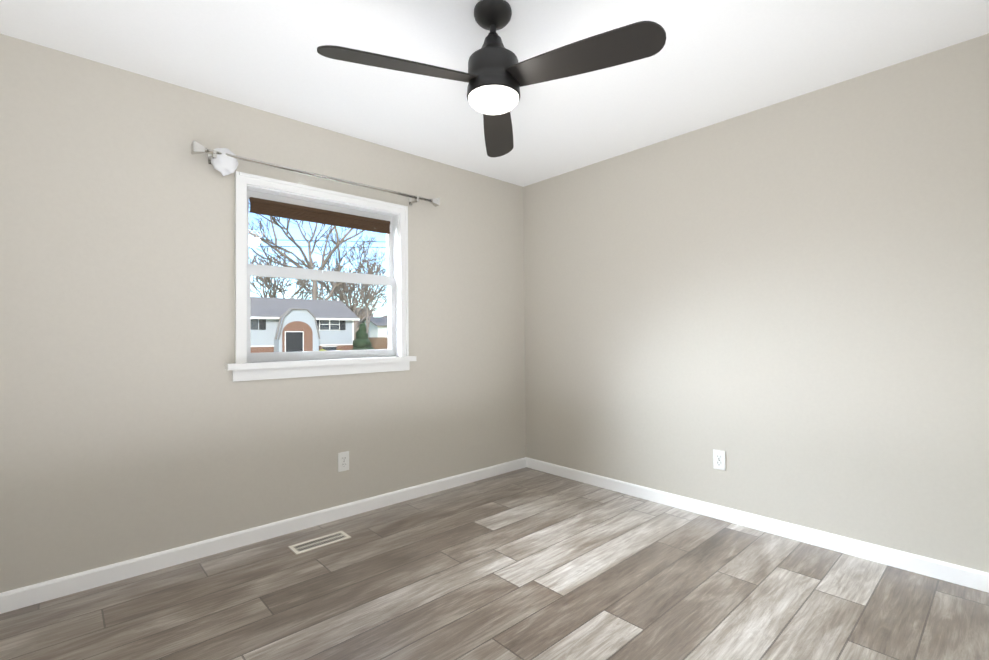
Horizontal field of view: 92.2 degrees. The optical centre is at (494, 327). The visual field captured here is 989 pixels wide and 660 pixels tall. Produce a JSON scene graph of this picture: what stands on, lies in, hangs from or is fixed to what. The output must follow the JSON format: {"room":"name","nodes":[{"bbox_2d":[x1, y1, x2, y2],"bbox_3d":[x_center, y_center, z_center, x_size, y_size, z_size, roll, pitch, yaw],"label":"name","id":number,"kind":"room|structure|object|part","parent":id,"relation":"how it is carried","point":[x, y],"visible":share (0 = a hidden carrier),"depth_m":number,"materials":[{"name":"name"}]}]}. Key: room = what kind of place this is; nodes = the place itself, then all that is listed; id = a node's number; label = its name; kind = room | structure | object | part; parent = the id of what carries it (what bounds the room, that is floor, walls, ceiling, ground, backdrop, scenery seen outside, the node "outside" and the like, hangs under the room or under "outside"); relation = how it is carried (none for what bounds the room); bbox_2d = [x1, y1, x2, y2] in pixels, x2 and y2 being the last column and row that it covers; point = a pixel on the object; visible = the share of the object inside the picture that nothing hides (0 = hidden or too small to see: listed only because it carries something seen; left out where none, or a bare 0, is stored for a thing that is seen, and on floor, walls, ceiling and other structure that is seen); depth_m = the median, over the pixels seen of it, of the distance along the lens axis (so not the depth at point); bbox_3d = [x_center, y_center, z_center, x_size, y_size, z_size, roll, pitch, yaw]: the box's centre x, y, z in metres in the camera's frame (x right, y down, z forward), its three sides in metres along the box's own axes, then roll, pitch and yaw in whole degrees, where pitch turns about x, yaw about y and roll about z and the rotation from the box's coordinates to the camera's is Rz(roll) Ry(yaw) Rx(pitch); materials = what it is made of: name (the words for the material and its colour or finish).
{"room":"empty bedroom","nodes":[
{"label":"empty bedroom","id":0,"kind":"room"},
{"bbox_2d":[0,34,525,592],"bbox_3d":[-1.097,-0.021,3.007,3.854,2.440,0.150,0,-1,-42],"label":"wall","id":1,"kind":"structure","parent":0,"point":[136,420],"depth_m":2.44,"materials":[{"name":"paint"}]},
{"bbox_2d":[0,457,526,613],"bbox_3d":[-1.031,1.156,2.927,3.554,0.082,0.013,0,-1,-42],"label":"baseboard","id":2,"kind":"structure","parent":1,"relation":"attached to","point":[21,597],"depth_m":2.52,"materials":[{"name":"white wood"}]},
{"bbox_2d":[191,141,439,206],"bbox_3d":[-0.991,-0.877,2.951,1.529,0.152,0.110,0,-1,-42],"label":"curtain rod","id":3,"kind":"object","parent":1,"relation":"attached to","point":[224,161],"visible":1,"depth_m":2.56,"materials":[{"name":"silver metal"}]},
{"bbox_2d":[225,171,415,381],"bbox_3d":[-1.066,-0.278,3.026,1.181,1.149,0.235,0,-1,-42],"label":"window","id":4,"kind":"structure","parent":1,"relation":"in","point":[242,368],"depth_m":2.95,"materials":[{"name":"white"}]},
{"bbox_2d":[249,197,389,233],"bbox_3d":[-1.069,-0.703,3.033,0.901,0.085,0.028,0,-1,-42],"label":"window shade","id":5,"kind":"object","parent":4,"relation":"attached to","point":[285,210],"visible":0.98,"depth_m":2.98,"materials":[{"name":"brown fabric"}]},
{"bbox_3d":[-1.075,-0.299,3.037,0.911,0.899,0.037,0,-1,-42],"label":"glass","id":6,"kind":"part","parent":4,"relation":"part of","materials":[{"name":"clear glass"}]},
{"bbox_3d":[-1.075,-0.296,3.037,0.969,0.990,0.063,0,-1,-42],"label":"window sash","id":7,"kind":"part","parent":4,"relation":"part of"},
{"bbox_2d":[338,451,348,471],"bbox_3d":[-0.953,0.846,3.008,0.072,0.118,0.011,0,-1,-42],"label":"outlet","id":8,"kind":"object","parent":1,"relation":"attached to","point":[343,461],"visible":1,"depth_m":3.00,"materials":[{"name":"white plastic"}]},
{"bbox_2d":[0,467,988,659],"bbox_3d":[0.032,1.227,1.765,3.854,0.120,3.459,0,-1,-42],"label":"floor","id":9,"kind":"structure","parent":0,"point":[526,563],"depth_m":2.06,"materials":[{"name":"grey laminate"}]},
{"bbox_2d":[288,531,350,554],"bbox_3d":[-0.967,1.189,2.642,0.305,0.004,0.124,0,-1,-42],"label":"floor vent","id":10,"kind":"object","parent":9,"relation":"in","point":[315,543],"visible":1,"depth_m":2.63,"materials":[{"name":"white metal"}]},
{"bbox_2d":[0,0,988,186],"bbox_3d":[0.008,-1.333,1.810,3.854,0.120,3.459,0,-1,-42],"label":"ceiling","id":11,"kind":"structure","parent":0,"point":[711,62],"depth_m":2.21,"materials":[{"name":"paint"}]},
{"bbox_2d":[317,0,665,156],"bbox_3d":[-0.005,-1.071,1.792,1.137,0.405,1.130,0,-1,-42],"label":"fan","id":12,"kind":"object","parent":11,"relation":"hanging from","point":[497,76],"visible":1,"depth_m":1.79,"materials":[{"name":"black metal"}]},
{"bbox_2d":[523,34,988,572],"bbox_3d":[1.437,-0.046,2.982,0.150,2.440,3.309,0,-1,-42],"label":"wall","id":13,"kind":"structure","parent":0,"point":[783,304],"depth_m":2.63,"materials":[{"name":"paint"}]},
{"bbox_2d":[713,449,725,470],"bbox_3d":[1.379,0.812,2.920,0.011,0.118,0.072,0,-1,-42],"label":"outlet","id":14,"kind":"object","parent":13,"relation":"attached to","point":[719,459],"visible":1,"depth_m":2.92,"materials":[{"name":"white plastic"}]},
{"bbox_2d":[526,457,988,592],"bbox_3d":[1.342,1.134,2.958,0.013,0.082,3.146,0,-1,-42],"label":"baseboard","id":15,"kind":"structure","parent":13,"relation":"attached to","point":[951,572],"depth_m":2.61,"materials":[{"name":"white wood"}]},
{"label":"outside","id":16,"kind":"structure","parent":0,"visible":0},
{"label":"lawn","id":17,"kind":"structure","parent":16,"visible":0},
{"bbox_2d":[249,249,327,299],"bbox_3d":[-36.259,-5.497,81.421,16.359,18.109,15.638,0,-1,-42],"label":"tree","id":18,"kind":"object","parent":17,"relation":"on","point":[267,281],"depth_m":79.40,"materials":[{"name":"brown plant"}]},
{"bbox_2d":[251,297,359,352],"bbox_3d":[-19.459,-0.307,42.875,12.600,6.050,9.550,0,-1,-42],"label":"neighbouring house","id":19,"kind":"structure","parent":17,"relation":"on","point":[284,341],"depth_m":40.88,"materials":[{"name":"grey"}]},
{"bbox_2d":[249,203,383,299],"bbox_3d":[-23.090,-8.598,54.833,21.466,23.120,18.708,0,-1,-42],"label":"tree","id":20,"kind":"object","parent":17,"relation":"on","point":[323,263],"depth_m":55.56,"materials":[{"name":"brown plant"}]},
{"bbox_2d":[295,267,385,316],"bbox_3d":[-30.361,-4.085,91.204,14.752,15.501,17.527,0,-1,-42],"label":"tree","id":21,"kind":"object","parent":17,"relation":"on","point":[322,290],"depth_m":90.78,"materials":[{"name":"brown plant"}]},
{"bbox_2d":[313,256,387,332],"bbox_3d":[-21.945,-3.666,74.230,13.485,13.930,9.836,0,-1,-42],"label":"tree","id":22,"kind":"object","parent":17,"relation":"on","point":[344,287],"depth_m":74.72,"materials":[{"name":"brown plant"}]},
{"bbox_2d":[352,322,373,349],"bbox_3d":[-12.034,1.151,43.330,1.983,3.340,1.925,0,-1,-42],"label":"bush","id":23,"kind":"object","parent":17,"relation":"on","point":[360,333],"depth_m":42.84,"materials":[{"name":"green plant"}]},
{"bbox_2d":[339,242,387,338],"bbox_3d":[-14.295,-3.413,53.746,8.235,12.546,7.696,0,-1,-42],"label":"tree","id":24,"kind":"object","parent":17,"relation":"on","point":[364,286],"depth_m":53.83,"materials":[{"name":"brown plant"}]},
{"bbox_2d":[352,307,387,339],"bbox_3d":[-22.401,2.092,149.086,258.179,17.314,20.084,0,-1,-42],"label":"tree","id":25,"kind":"object","parent":17,"relation":"on","point":[355,323],"depth_m":126.23,"materials":[{"name":"grey plant"}]},
{"bbox_2d":[359,317,387,337],"bbox_3d":[-20.054,0.787,88.170,8.300,5.450,8.000,0,-1,-42],"label":"house","id":26,"kind":"structure","parent":17,"relation":"on","point":[377,326],"depth_m":84.27,"materials":[{"name":"white"}]},
{"bbox_2d":[369,337,387,348],"bbox_3d":[-13.769,2.226,68.854,9.900,1.780,0.080,0,-1,-42],"label":"fence","id":27,"kind":"object","parent":17,"relation":"on","point":[383,343],"depth_m":66.67,"materials":[{"name":"brown wood"}]},
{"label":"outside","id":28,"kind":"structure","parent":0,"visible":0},
{"bbox_2d":[249,239,385,247],"bbox_3d":[-9.146,-6.891,39.503,60.005,7.208,0.240,0,-1,-42],"label":"wires","id":29,"kind":"object","parent":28,"point":[314,240],"depth_m":35.04,"materials":[{"name":"black"}]}
]}

